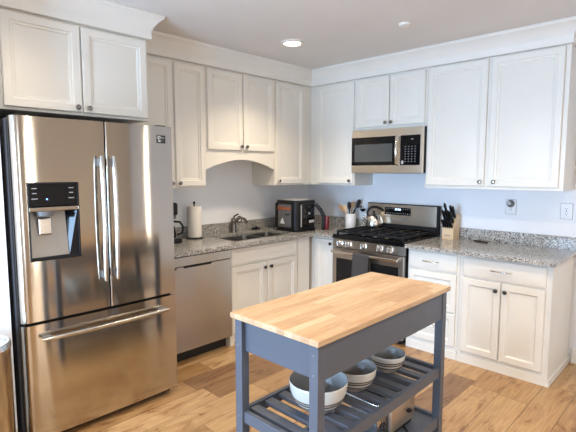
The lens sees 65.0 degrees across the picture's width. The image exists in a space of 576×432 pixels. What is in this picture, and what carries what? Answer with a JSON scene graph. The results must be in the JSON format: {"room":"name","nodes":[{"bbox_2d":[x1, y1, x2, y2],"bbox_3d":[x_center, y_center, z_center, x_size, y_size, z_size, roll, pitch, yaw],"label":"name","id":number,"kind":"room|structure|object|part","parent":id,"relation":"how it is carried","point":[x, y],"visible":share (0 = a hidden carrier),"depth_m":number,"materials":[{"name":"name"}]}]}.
{"room":"kitchen","nodes":[
{"label":"kitchen","id":0,"kind":"room"},
{"bbox_2d":[0,151,17,427],"bbox_3d":[-2.877,0.066,1.695,1.070,2.555,2.905,5,8,44],"label":"wall","id":1,"kind":"structure","parent":0,"point":[5,315],"depth_m":2.39,"materials":[{"name":"paint"}]},
{"bbox_2d":[173,160,307,226],"bbox_3d":[-1.010,-0.188,4.256,0.200,2.555,3.395,5,8,44],"label":"wall","id":2,"kind":"structure","parent":0,"point":[229,191],"depth_m":4.57,"materials":[{"name":"paint"}]},
{"bbox_2d":[0,7,148,123],"bbox_3d":[-1.497,-0.917,2.998,0.710,0.545,0.898,5,8,44],"label":"upper cabinet","id":3,"kind":"object","parent":2,"relation":"attached to","point":[49,67],"visible":1,"depth_m":2.73,"materials":[{"name":"white wood"}]},
{"bbox_3d":[-1.422,-0.882,2.623,0.020,0.516,0.425,5,8,44],"label":"door","id":4,"kind":"part","parent":3,"relation":"part of","materials":[{"name":"white wood"}]},
{"bbox_2d":[0,0,165,41],"bbox_3d":[-1.360,-1.254,2.854,0.480,0.154,1.047,5,8,44],"label":"trim","id":5,"kind":"structure","parent":3,"relation":"attached to","point":[106,15],"depth_m":2.78,"materials":[{"name":"paint"}]},
{"bbox_3d":[-1.118,-0.913,2.938,0.020,0.516,0.431,5,8,44],"label":"door","id":6,"kind":"part","parent":3,"relation":"part of","materials":[{"name":"white wood"}]},
{"bbox_2d":[134,54,205,188],"bbox_3d":[-1.060,-0.744,3.722,0.379,1.032,0.708,5,8,44],"label":"upper cabinet","id":7,"kind":"object","parent":2,"relation":"attached to","point":[175,87],"visible":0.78,"depth_m":3.70,"materials":[{"name":"white wood"}]},
{"bbox_3d":[-1.053,-0.725,3.515,0.020,1.000,0.358,5,8,44],"label":"door","id":8,"kind":"part","parent":7,"relation":"part of","materials":[{"name":"white wood"}]},
{"bbox_3d":[-0.815,-0.749,3.761,0.020,1.000,0.292,5,8,44],"label":"door","id":9,"kind":"part","parent":7,"relation":"part of","materials":[{"name":"white wood"}]},
{"bbox_2d":[204,66,273,169],"bbox_3d":[-0.525,-0.877,4.270,0.379,0.875,0.834,5,8,44],"label":"upper cabinet","id":10,"kind":"object","parent":2,"relation":"attached to","point":[239,107],"visible":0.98,"depth_m":4.12,"materials":[{"name":"white wood"}]},
{"bbox_3d":[-0.557,-0.932,4.013,0.020,0.685,0.393,5,8,44],"label":"door","id":11,"kind":"part","parent":10,"relation":"part of","materials":[{"name":"white wood"}]},
{"bbox_2d":[146,30,311,86],"bbox_3d":[-0.441,-1.371,4.029,0.120,0.154,2.115,5,8,44],"label":"trim","id":12,"kind":"structure","parent":10,"relation":"attached to","point":[162,44],"depth_m":3.90,"materials":[{"name":"paint"}]},
{"bbox_3d":[-0.277,-0.961,4.304,0.020,0.685,0.393,5,8,44],"label":"door","id":13,"kind":"part","parent":10,"relation":"part of","materials":[{"name":"white wood"}]},
{"bbox_2d":[175,215,364,237],"bbox_3d":[-0.279,0.142,4.254,0.901,0.100,2.428,5,8,44],"label":"backsplash","id":14,"kind":"structure","parent":2,"relation":"attached to","point":[215,228],"depth_m":4.73,"materials":[{"name":"stone"}]},
{"bbox_2d":[252,80,310,184],"bbox_3d":[0.070,-0.861,4.894,0.379,1.032,0.880,5,8,44],"label":"upper cabinet","id":15,"kind":"object","parent":2,"relation":"attached to","point":[292,102],"visible":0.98,"depth_m":4.65,"materials":[{"name":"white wood"}]},
{"bbox_3d":[0.023,-0.835,4.631,0.020,1.000,0.410,5,8,44],"label":"door","id":16,"kind":"part","parent":15,"relation":"part of","materials":[{"name":"white wood"}]},
{"bbox_2d":[65,341,575,431],"bbox_3d":[0.289,1.444,1.282,6.400,0.100,6.500,5,8,44],"label":"floor","id":17,"kind":"structure","parent":0,"point":[475,399],"depth_m":2.98,"materials":[{"name":"brown wood"}]},
{"bbox_2d":[0,334,15,431],"bbox_3d":[-1.498,0.956,2.191,0.304,0.687,0.304,5,8,44],"label":"trash can","id":18,"kind":"object","parent":17,"relation":"on","point":[7,409],"visible":1,"depth_m":2.18,"materials":[{"name":"metal"}]},
{"bbox_3d":[-1.498,0.630,2.158,0.304,0.032,0.304,5,8,44],"label":"lid","id":19,"kind":"part","parent":18,"relation":"part of","materials":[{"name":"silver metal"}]},
{"bbox_2d":[0,114,177,431],"bbox_3d":[-1.381,0.316,2.975,0.981,1.806,0.928,5,8,44],"label":"refrigerator","id":20,"kind":"object","parent":17,"relation":"on","point":[88,205],"visible":1,"depth_m":2.59,"materials":[{"name":"grey metal"}]},
{"bbox_3d":[-1.283,-0.118,2.459,0.053,0.123,0.248,5,8,44],"label":"control panel","id":21,"kind":"part","parent":20,"relation":"part of","materials":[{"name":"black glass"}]},
{"bbox_3d":[-1.258,0.013,2.518,0.086,1.090,0.469,5,8,44],"label":"door","id":22,"kind":"part","parent":20,"relation":"part of","materials":[{"name":"metal"}]},
{"bbox_3d":[-1.102,0.876,2.768,0.086,0.643,0.920,5,8,44],"label":"freezer drawer","id":23,"kind":"part","parent":20,"relation":"part of","materials":[{"name":"metal"}]},
{"bbox_3d":[-1.056,0.019,2.599,0.033,0.726,0.024,5,8,44],"label":"handle","id":24,"kind":"part","parent":20,"relation":"part of","materials":[{"name":"metal"}]},
{"bbox_3d":[-1.037,0.638,2.683,0.039,0.026,0.762,5,8,44],"label":"handle","id":25,"kind":"part","parent":20,"relation":"part of","materials":[{"name":"metal"}]},
{"bbox_3d":[-1.006,0.014,2.651,0.033,0.726,0.024,5,8,44],"label":"handle","id":26,"kind":"part","parent":20,"relation":"part of","materials":[{"name":"metal"}]},
{"bbox_3d":[-0.936,-0.020,2.851,0.086,1.090,0.443,5,8,44],"label":"door","id":27,"kind":"part","parent":20,"relation":"part of","materials":[{"name":"metal"}]},
{"bbox_2d":[170,249,231,361],"bbox_3d":[-0.907,0.705,3.822,0.612,0.864,0.618,5,8,44],"label":"dishwasher","id":28,"kind":"object","parent":17,"relation":"on","point":[203,282],"visible":0.62,"depth_m":3.63,"materials":[{"name":"grey metal"}]},
{"bbox_3d":[-0.713,0.384,3.563,0.020,0.018,0.260,5,8,44],"label":"pocket handle","id":29,"kind":"part","parent":28,"relation":"part of","materials":[{"name":"black"}]},
{"bbox_3d":[-0.808,1.092,3.766,0.145,0.105,0.618,5,8,44],"label":"toe plate","id":30,"kind":"part","parent":28,"relation":"part of","materials":[{"name":"black"}]},
{"bbox_2d":[226,237,308,346],"bbox_3d":[-0.336,0.644,4.415,0.630,0.868,1.021,5,8,44],"label":"base cabinet","id":31,"kind":"object","parent":17,"relation":"on","point":[261,273],"visible":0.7,"depth_m":4.16,"materials":[{"name":"white wood"}]},
{"bbox_3d":[-0.345,0.716,4.013,0.020,0.575,0.400,5,8,44],"label":"door","id":32,"kind":"part","parent":31,"relation":"part of","materials":[{"name":"white wood"}]},
{"bbox_3d":[-0.202,0.327,4.125,0.018,0.147,0.814,5,8,44],"label":"drawer","id":33,"kind":"part","parent":31,"relation":"part of","materials":[{"name":"white wood"}]},
{"bbox_3d":[-0.054,0.686,4.316,0.020,0.575,0.386,5,8,44],"label":"door","id":34,"kind":"part","parent":31,"relation":"part of","materials":[{"name":"white wood"}]},
{"bbox_3d":[0.153,0.584,4.531,0.008,0.745,0.170,5,8,44],"label":"filler panel","id":35,"kind":"part","parent":31,"relation":"part of","materials":[{"name":"white wood"}]},
{"bbox_2d":[309,236,334,288],"bbox_3d":[0.336,0.593,4.933,0.880,0.868,0.630,5,8,44],"label":"base cabinet","id":36,"kind":"object","parent":17,"relation":"on","point":[320,254],"visible":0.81,"depth_m":4.54,"materials":[{"name":"white wood"}]},
{"bbox_2d":[174,215,364,257],"bbox_3d":[-0.279,0.158,4.256,0.901,0.132,2.428,5,8,44],"label":"countertop","id":37,"kind":"structure","parent":36,"relation":"on","point":[211,233],"depth_m":4.38,"materials":[{"name":"stone"}]},
{"bbox_2d":[173,203,183,243],"bbox_3d":[-1.030,0.057,3.861,0.220,0.345,0.205,5,8,44],"label":"coffee maker","id":38,"kind":"object","parent":37,"relation":"on","point":[175,206],"visible":0.21,"depth_m":3.83,"materials":[{"name":"black plastic"}]},
{"bbox_3d":[-0.932,0.102,3.861,0.089,0.134,0.021,-1,6,-12],"label":"handle","id":39,"kind":"part","parent":38,"relation":"part of","materials":[{"name":"black plastic"}]},
{"bbox_2d":[186,201,203,238],"bbox_3d":[-0.854,0.034,4.124,0.160,0.340,0.160,5,8,44],"label":"paper towel holder","id":40,"kind":"object","parent":37,"relation":"on","point":[202,237],"visible":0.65,"depth_m":4.10,"materials":[{"name":"black plastic"}]},
{"bbox_2d":[187,206,201,237],"bbox_3d":[-0.854,0.052,4.126,0.126,0.279,0.126,5,8,44],"label":"paper towel roll","id":41,"kind":"object","parent":40,"relation":"on","point":[194,224],"visible":0.99,"depth_m":4.07,"materials":[{"name":"white paper"}]},
{"bbox_2d":[231,214,247,232],"bbox_3d":[-0.460,0.072,4.484,0.240,0.192,0.117,5,8,44],"label":"faucet","id":42,"kind":"object","parent":37,"relation":"on","point":[234,220],"visible":1,"depth_m":4.50,"materials":[{"name":"silver metal"}]},
{"bbox_3d":[-0.471,0.048,4.453,0.216,0.090,0.032,5,8,44],"label":"spout","id":43,"kind":"part","parent":42,"relation":"part of","materials":[{"name":"silver metal"}]},
{"bbox_2d":[219,232,282,240],"bbox_3d":[-0.341,0.297,4.394,0.465,0.170,0.820,5,8,44],"label":"sink","id":44,"kind":"object","parent":37,"relation":"in","point":[263,234],"visible":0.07,"depth_m":4.56,"materials":[{"name":"metal"}]},
{"bbox_2d":[219,235,261,240],"bbox_3d":[-0.449,0.308,4.281,0.465,0.170,0.507,5,8,44],"label":"basin","id":45,"kind":"object","parent":44,"relation":"in","point":[241,237],"depth_m":4.52,"materials":[{"name":"silver metal"}]},
{"bbox_2d":[247,232,282,236],"bbox_3d":[-0.165,0.279,4.576,0.465,0.170,0.312,5,8,44],"label":"basin","id":46,"kind":"object","parent":44,"relation":"in","point":[264,234],"depth_m":4.73,"materials":[{"name":"silver metal"}]},
{"bbox_2d":[275,198,328,231],"bbox_3d":[0.150,-0.012,4.693,0.439,0.320,0.379,5,8,44],"label":"countertop oven","id":47,"kind":"object","parent":37,"relation":"on","point":[294,214],"visible":1,"depth_m":4.60,"materials":[{"name":"grey plastic"}]},
{"bbox_3d":[-0.103,-0.012,4.715,0.039,0.255,0.055,5,8,44],"label":"edge post","id":48,"kind":"part","parent":47,"relation":"part of","materials":[{"name":"black plastic"}]},
{"bbox_3d":[0.082,-0.169,4.702,0.235,0.011,0.245,5,8,44],"label":"plate","id":49,"kind":"part","parent":47,"relation":"part of","materials":[{"name":"grey plastic"}]},
{"bbox_3d":[0.081,0.002,4.572,0.108,0.255,0.108,5,8,44],"label":"corner post","id":50,"kind":"part","parent":47,"relation":"part of","materials":[{"name":"black plastic"}]},
{"bbox_3d":[0.205,-0.007,4.638,0.014,0.230,0.190,5,8,44],"label":"panel","id":51,"kind":"part","parent":47,"relation":"part of","materials":[{"name":"black plastic"}]},
{"bbox_2d":[302,205,314,225],"bbox_3d":[0.182,-0.011,4.653,0.168,0.215,0.220,5,8,44],"label":"control panel","id":52,"kind":"object","parent":47,"relation":"on","point":[308,214],"depth_m":4.58,"materials":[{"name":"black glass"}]},
{"bbox_3d":[0.317,-0.062,4.695,0.155,0.161,0.047,2,6,21],"label":"arm","id":53,"kind":"part","parent":47,"relation":"part of","materials":[{"name":"black plastic"}]},
{"bbox_3d":[0.372,0.080,4.686,0.043,0.128,0.046,5,8,44],"label":"handle","id":54,"kind":"part","parent":47,"relation":"part of","materials":[{"name":"black plastic"}]},
{"bbox_2d":[345,213,355,227],"bbox_3d":[0.673,0.052,4.857,0.114,0.161,0.114,5,8,44],"label":"utensil crock","id":55,"kind":"object","parent":37,"relation":"on","point":[350,219],"visible":0.81,"depth_m":4.81,"materials":[{"name":"white ceramic"}]},
{"bbox_2d":[351,201,354,213],"bbox_3d":[0.686,-0.021,4.850,0.057,0.275,0.012,0,6,1],"label":"wooden spatula","id":56,"kind":"object","parent":55,"relation":"in","point":[352,202],"visible":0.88,"depth_m":4.84,"materials":[{"name":"brown wood"}]},
{"bbox_2d":[353,199,360,213],"bbox_3d":[0.707,-0.030,4.840,0.148,0.298,0.012,0,6,3],"label":"slotted turner","id":57,"kind":"object","parent":55,"relation":"in","point":[358,202],"visible":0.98,"depth_m":4.83,"materials":[{"name":"black plastic"}]},
{"bbox_2d":[230,272,450,431],"bbox_3d":[0.302,0.843,2.198,0.493,0.913,1.080,5,8,44],"label":"kitchen island","id":58,"kind":"object","parent":17,"relation":"on","point":[318,333],"visible":0.97,"depth_m":1.97,"materials":[{"name":"wood"}]},
{"bbox_3d":[-0.198,0.876,1.984,0.042,0.889,0.042,5,8,44],"label":"leg","id":59,"kind":"part","parent":58,"relation":"part of","materials":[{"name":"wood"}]},
{"bbox_3d":[-0.046,0.885,1.838,0.381,0.050,0.022,5,8,44],"label":"shelf rail","id":60,"kind":"part","parent":58,"relation":"part of","materials":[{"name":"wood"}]},
{"bbox_3d":[0.148,0.834,2.348,0.022,0.050,0.966,5,8,44],"label":"shelf rail","id":61,"kind":"part","parent":58,"relation":"part of","materials":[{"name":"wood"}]},
{"bbox_3d":[0.107,0.906,1.693,0.042,0.889,0.042,5,8,44],"label":"leg","id":62,"kind":"part","parent":58,"relation":"part of","materials":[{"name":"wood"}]},
{"bbox_2d":[289,371,347,413],"bbox_3d":[0.134,0.782,1.993,0.260,0.136,0.260,5,8,44],"label":"bowl","id":63,"kind":"object","parent":58,"relation":"on","point":[336,385],"visible":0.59,"depth_m":1.94,"materials":[{"name":"grey ceramic"}]},
{"bbox_2d":[342,359,376,391],"bbox_3d":[0.319,0.775,2.182,0.212,0.112,0.212,5,8,44],"label":"bowl","id":64,"kind":"object","parent":58,"relation":"on","point":[361,375],"visible":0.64,"depth_m":2.12,"materials":[{"name":"grey ceramic"}]},
{"bbox_2d":[337,374,414,431],"bbox_3d":[0.475,0.990,2.363,0.323,0.207,0.324,5,8,44],"label":"toaster","id":65,"kind":"object","parent":58,"relation":"on","point":[395,420],"visible":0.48,"depth_m":2.27,"materials":[{"name":"metal"}]},
{"bbox_3d":[0.582,1.003,2.320,0.026,0.141,0.239,5,8,44],"label":"panel","id":66,"kind":"part","parent":65,"relation":"part of","materials":[{"name":"metal"}]},
{"bbox_2d":[325,409,431,431],"bbox_3d":[0.303,1.116,2.226,0.409,0.018,0.986,5,8,44],"label":"shelf","id":67,"kind":"object","parent":58,"relation":"attached to","point":[422,418],"depth_m":2.39,"materials":[{"name":"wood"}]},
{"bbox_2d":[370,346,405,372],"bbox_3d":[0.520,0.763,2.377,0.188,0.098,0.188,5,8,44],"label":"bowl","id":68,"kind":"object","parent":58,"relation":"on","point":[390,359],"visible":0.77,"depth_m":2.33,"materials":[{"name":"grey ceramic"}]},
{"bbox_3d":[0.459,0.864,2.051,0.022,0.050,0.966,5,8,44],"label":"shelf rail","id":69,"kind":"part","parent":58,"relation":"part of","materials":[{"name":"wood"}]},
{"bbox_3d":[0.652,0.813,2.562,0.381,0.050,0.022,5,8,44],"label":"shelf rail","id":70,"kind":"part","parent":58,"relation":"part of","materials":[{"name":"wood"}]},
{"bbox_3d":[0.652,1.087,2.589,0.381,0.055,0.022,5,8,44],"label":"shelf rail","id":71,"kind":"part","parent":58,"relation":"part of","materials":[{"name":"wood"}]},
{"bbox_3d":[0.459,1.138,2.079,0.022,0.055,0.966,5,8,44],"label":"shelf rail","id":72,"kind":"part","parent":58,"relation":"part of","materials":[{"name":"wood"}]},
{"bbox_3d":[0.805,0.834,2.417,0.042,0.889,0.042,5,8,44],"label":"leg","id":73,"kind":"part","parent":58,"relation":"part of","materials":[{"name":"wood"}]},
{"bbox_2d":[331,202,440,343],"bbox_3d":[0.904,0.496,4.308,0.782,1.186,0.708,5,8,44],"label":"stove","id":74,"kind":"object","parent":17,"relation":"on","point":[403,224],"visible":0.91,"depth_m":4.23,"materials":[{"name":"silver metal"}]},
{"bbox_2d":[351,253,370,276],"bbox_3d":[0.656,0.526,4.070,0.179,0.379,0.045,5,8,44],"label":"dish towel","id":75,"kind":"object","parent":74,"relation":"hanging from","point":[361,263],"visible":0.6,"depth_m":4.04,"materials":[{"name":"grey fabric"}]},
{"bbox_3d":[0.681,0.355,4.066,0.700,0.026,0.072,5,8,44],"label":"handle","id":76,"kind":"part","parent":74,"relation":"part of","materials":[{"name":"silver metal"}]},
{"bbox_3d":[0.717,0.618,4.130,0.760,0.598,0.036,5,8,44],"label":"oven door","id":77,"kind":"part","parent":74,"relation":"part of","materials":[{"name":"metal"}]},
{"bbox_3d":[0.719,0.276,4.098,0.760,0.076,0.035,5,8,44],"label":"control panel","id":78,"kind":"part","parent":74,"relation":"part of","materials":[{"name":"metal"}]},
{"bbox_2d":[363,206,383,226],"bbox_3d":[0.876,-0.001,4.611,0.187,0.212,0.187,5,8,44],"label":"kettle","id":79,"kind":"object","parent":74,"relation":"on","point":[373,219],"visible":1,"depth_m":4.56,"materials":[{"name":"metal"}]},
{"bbox_3d":[0.888,-0.050,4.606,0.139,0.113,0.134,5,8,44],"label":"handle","id":80,"kind":"part","parent":79,"relation":"part of","materials":[{"name":"black plastic"}]},
{"bbox_3d":[0.800,0.285,3.977,0.064,0.064,0.043,5,8,44],"label":"knob","id":81,"kind":"part","parent":74,"relation":"part of","materials":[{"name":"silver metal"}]},
{"bbox_2d":[333,232,437,246],"bbox_3d":[0.920,0.195,4.301,0.760,0.043,0.634,5,8,44],"label":"cooktop","id":82,"kind":"object","parent":74,"relation":"in","point":[355,238],"depth_m":4.09,"materials":[{"name":"black metal"}]},
{"bbox_3d":[0.873,0.292,3.908,0.064,0.064,0.043,5,8,44],"label":"knob","id":83,"kind":"part","parent":74,"relation":"part of","materials":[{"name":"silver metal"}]},
{"bbox_2d":[406,248,460,359],"bbox_3d":[1.375,0.693,3.939,0.447,0.868,0.633,5,8,44],"label":"base cabinet","id":84,"kind":"object","parent":17,"relation":"on","point":[427,266],"visible":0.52,"depth_m":3.67,"materials":[{"name":"white wood"}]},
{"bbox_3d":[1.184,0.610,3.735,0.416,0.303,0.020,5,8,44],"label":"drawer","id":85,"kind":"part","parent":84,"relation":"part of","materials":[{"name":"white wood"}]},
{"bbox_3d":[1.184,0.907,3.764,0.416,0.267,0.020,5,8,44],"label":"drawer","id":86,"kind":"part","parent":84,"relation":"part of","materials":[{"name":"white wood"}]},
{"bbox_3d":[1.184,0.371,3.711,0.416,0.143,0.020,5,8,44],"label":"drawer","id":87,"kind":"part","parent":84,"relation":"part of","materials":[{"name":"white wood"}]},
{"bbox_2d":[456,255,573,387],"bbox_3d":[1.777,0.732,3.555,0.663,0.868,0.633,5,8,44],"label":"base cabinet","id":88,"kind":"object","parent":17,"relation":"on","point":[514,317],"visible":0.98,"depth_m":3.33,"materials":[{"name":"white wood"}]},
{"bbox_3d":[1.473,0.784,3.473,0.282,0.590,0.020,5,8,44],"label":"door","id":89,"kind":"part","parent":88,"relation":"part of","materials":[{"name":"white wood"}]},
{"bbox_2d":[405,226,575,266],"bbox_3d":[1.619,0.218,3.659,1.125,0.132,0.666,5,8,44],"label":"countertop","id":90,"kind":"structure","parent":88,"relation":"on","point":[526,248],"depth_m":3.61,"materials":[{"name":"stone"}]},
{"bbox_2d":[442,214,459,239],"bbox_3d":[1.481,0.095,4.107,0.104,0.225,0.131,5,8,44],"label":"knife block","id":91,"kind":"object","parent":90,"relation":"on","point":[448,233],"visible":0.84,"depth_m":4.07,"materials":[{"name":"beige wood"}]},
{"bbox_2d":[449,210,453,223],"bbox_3d":[1.465,0.019,4.037,0.092,0.144,0.018,-4,7,-36],"label":"kitchen knife","id":92,"kind":"object","parent":91,"relation":"in","point":[450,211],"visible":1,"depth_m":4.02,"materials":[{"name":"black plastic"}]},
{"bbox_2d":[451,206,455,218],"bbox_3d":[1.490,-0.023,4.053,0.090,0.136,0.018,-4,7,-37],"label":"kitchen knife","id":93,"kind":"object","parent":91,"relation":"in","point":[452,207],"visible":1,"depth_m":4.04,"materials":[{"name":"black plastic"}]},
{"bbox_3d":[1.581,0.412,3.332,0.580,0.148,0.020,5,8,44],"label":"drawer","id":94,"kind":"part","parent":88,"relation":"part of","materials":[{"name":"white wood"}]},
{"bbox_3d":[1.686,0.804,3.270,0.288,0.590,0.020,5,8,44],"label":"door","id":95,"kind":"part","parent":88,"relation":"part of","materials":[{"name":"white wood"}]},
{"bbox_2d":[110,0,575,68],"bbox_3d":[0.291,-1.198,1.018,6.400,0.100,6.500,5,8,44],"label":"ceiling","id":96,"kind":"structure","parent":0,"point":[333,32],"depth_m":3.17,"materials":[{"name":"paint"}]},
{"bbox_2d":[281,39,303,46],"bbox_3d":[0.036,-1.406,3.687,0.190,0.016,0.190,5,8,44],"label":"recessed light","id":97,"kind":"object","parent":96,"relation":"in","point":[290,42],"visible":1,"depth_m":3.66,"materials":[{"name":"paint"}]},
{"bbox_2d":[399,22,411,27],"bbox_3d":[0.831,-1.357,3.211,0.090,0.018,0.090,5,8,44],"label":"smoke detector","id":98,"kind":"object","parent":96,"relation":"attached to","point":[402,24],"visible":1,"depth_m":3.19,"materials":[{"name":"paint"}]},
{"bbox_2d":[308,164,575,360],"bbox_3d":[2.454,-0.100,3.394,6.400,2.555,0.150,5,8,44],"label":"wall","id":99,"kind":"structure","parent":0,"point":[537,212],"depth_m":4.05,"materials":[{"name":"paint"}]},
{"bbox_2d":[311,80,372,185],"bbox_3d":[0.553,-0.849,4.778,0.577,1.032,0.379,5,8,44],"label":"upper cabinet","id":100,"kind":"object","parent":99,"relation":"attached to","point":[333,106],"visible":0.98,"depth_m":4.66,"materials":[{"name":"white wood"}]},
{"bbox_3d":[0.483,-0.836,4.639,0.466,1.000,0.020,5,8,44],"label":"door","id":101,"kind":"part","parent":100,"relation":"part of","materials":[{"name":"white wood"}]},
{"bbox_2d":[355,68,428,130],"bbox_3d":[1.037,-1.069,4.290,0.758,0.495,0.379,5,8,44],"label":"upper cabinet","id":102,"kind":"object","parent":99,"relation":"attached to","point":[397,100],"visible":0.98,"depth_m":4.14,"materials":[{"name":"white wood"}]},
{"bbox_3d":[0.806,-1.077,4.303,0.362,0.453,0.020,5,8,44],"label":"door","id":103,"kind":"part","parent":102,"relation":"part of","materials":[{"name":"white wood"}]},
{"bbox_2d":[352,126,426,172],"bbox_3d":[1.013,-0.613,4.308,0.759,0.409,0.435,5,8,44],"label":"microwave","id":104,"kind":"object","parent":102,"relation":"attached to","point":[391,150],"visible":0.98,"depth_m":4.15,"materials":[{"name":"silver metal"}]},
{"bbox_3d":[0.806,-0.613,4.280,0.494,0.266,0.006,5,8,44],"label":"door","id":105,"kind":"part","parent":104,"relation":"part of","materials":[{"name":"black glass"}]},
{"bbox_3d":[0.980,-0.594,4.080,0.023,0.289,0.059,5,8,44],"label":"handle","id":106,"kind":"part","parent":104,"relation":"part of","materials":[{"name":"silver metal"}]},
{"bbox_3d":[1.070,-1.052,4.052,0.348,0.453,0.020,5,8,44],"label":"door","id":107,"kind":"part","parent":102,"relation":"part of","materials":[{"name":"white wood"}]},
{"bbox_2d":[425,44,575,190],"bbox_3d":[1.698,-0.739,3.685,1.071,1.032,0.379,5,8,44],"label":"upper cabinet","id":108,"kind":"object","parent":99,"relation":"attached to","point":[504,122],"visible":1,"depth_m":3.50,"materials":[{"name":"white wood"}]},
{"bbox_2d":[312,16,575,86],"bbox_3d":[1.224,-1.370,4.039,2.510,0.154,0.445,5,8,44],"label":"trim","id":109,"kind":"structure","parent":108,"relation":"attached to","point":[559,32],"depth_m":3.67,"materials":[{"name":"paint"}]},
{"bbox_3d":[1.398,-0.754,3.765,0.498,0.998,0.020,5,8,44],"label":"door","id":110,"kind":"part","parent":108,"relation":"part of","materials":[{"name":"white wood"}]},
{"bbox_3d":[1.778,-0.718,3.402,0.500,0.998,0.020,5,8,44],"label":"door","id":111,"kind":"part","parent":108,"relation":"part of","materials":[{"name":"white wood"}]},
{"bbox_2d":[440,226,575,249],"bbox_3d":[1.843,0.180,3.889,1.125,0.100,0.020,5,8,44],"label":"backsplash","id":112,"kind":"structure","parent":99,"relation":"attached to","point":[539,240],"depth_m":3.79,"materials":[{"name":"stone"}]},
{"bbox_2d":[505,199,516,214],"bbox_3d":[1.888,-0.078,3.830,0.086,0.126,0.010,5,8,44],"label":"outlet","id":113,"kind":"object","parent":99,"relation":"attached to","point":[509,210],"visible":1,"depth_m":3.82,"materials":[{"name":"white plastic"}]},
{"bbox_2d":[507,200,514,206],"bbox_3d":[1.872,-0.104,3.810,0.064,0.064,0.036,5,8,44],"label":"plug","id":114,"kind":"object","parent":113,"relation":"attached to","point":[510,203],"visible":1,"depth_m":3.80,"materials":[{"name":"grey plastic"}]},
{"bbox_2d":[560,203,573,219],"bbox_3d":[2.185,-0.037,3.547,0.086,0.126,0.010,5,8,44],"label":"outlet","id":115,"kind":"object","parent":99,"relation":"attached to","point":[566,211],"visible":1,"depth_m":3.54,"materials":[{"name":"white plastic"}]},
{"bbox_2d":[570,348,575,363],"bbox_3d":[3.402,1.218,2.488,3.200,0.115,0.026,5,8,44],"label":"baseboard","id":116,"kind":"structure","parent":99,"relation":"attached to","point":[573,351],"depth_m":3.58,"materials":[{"name":"paint"}]}
]}

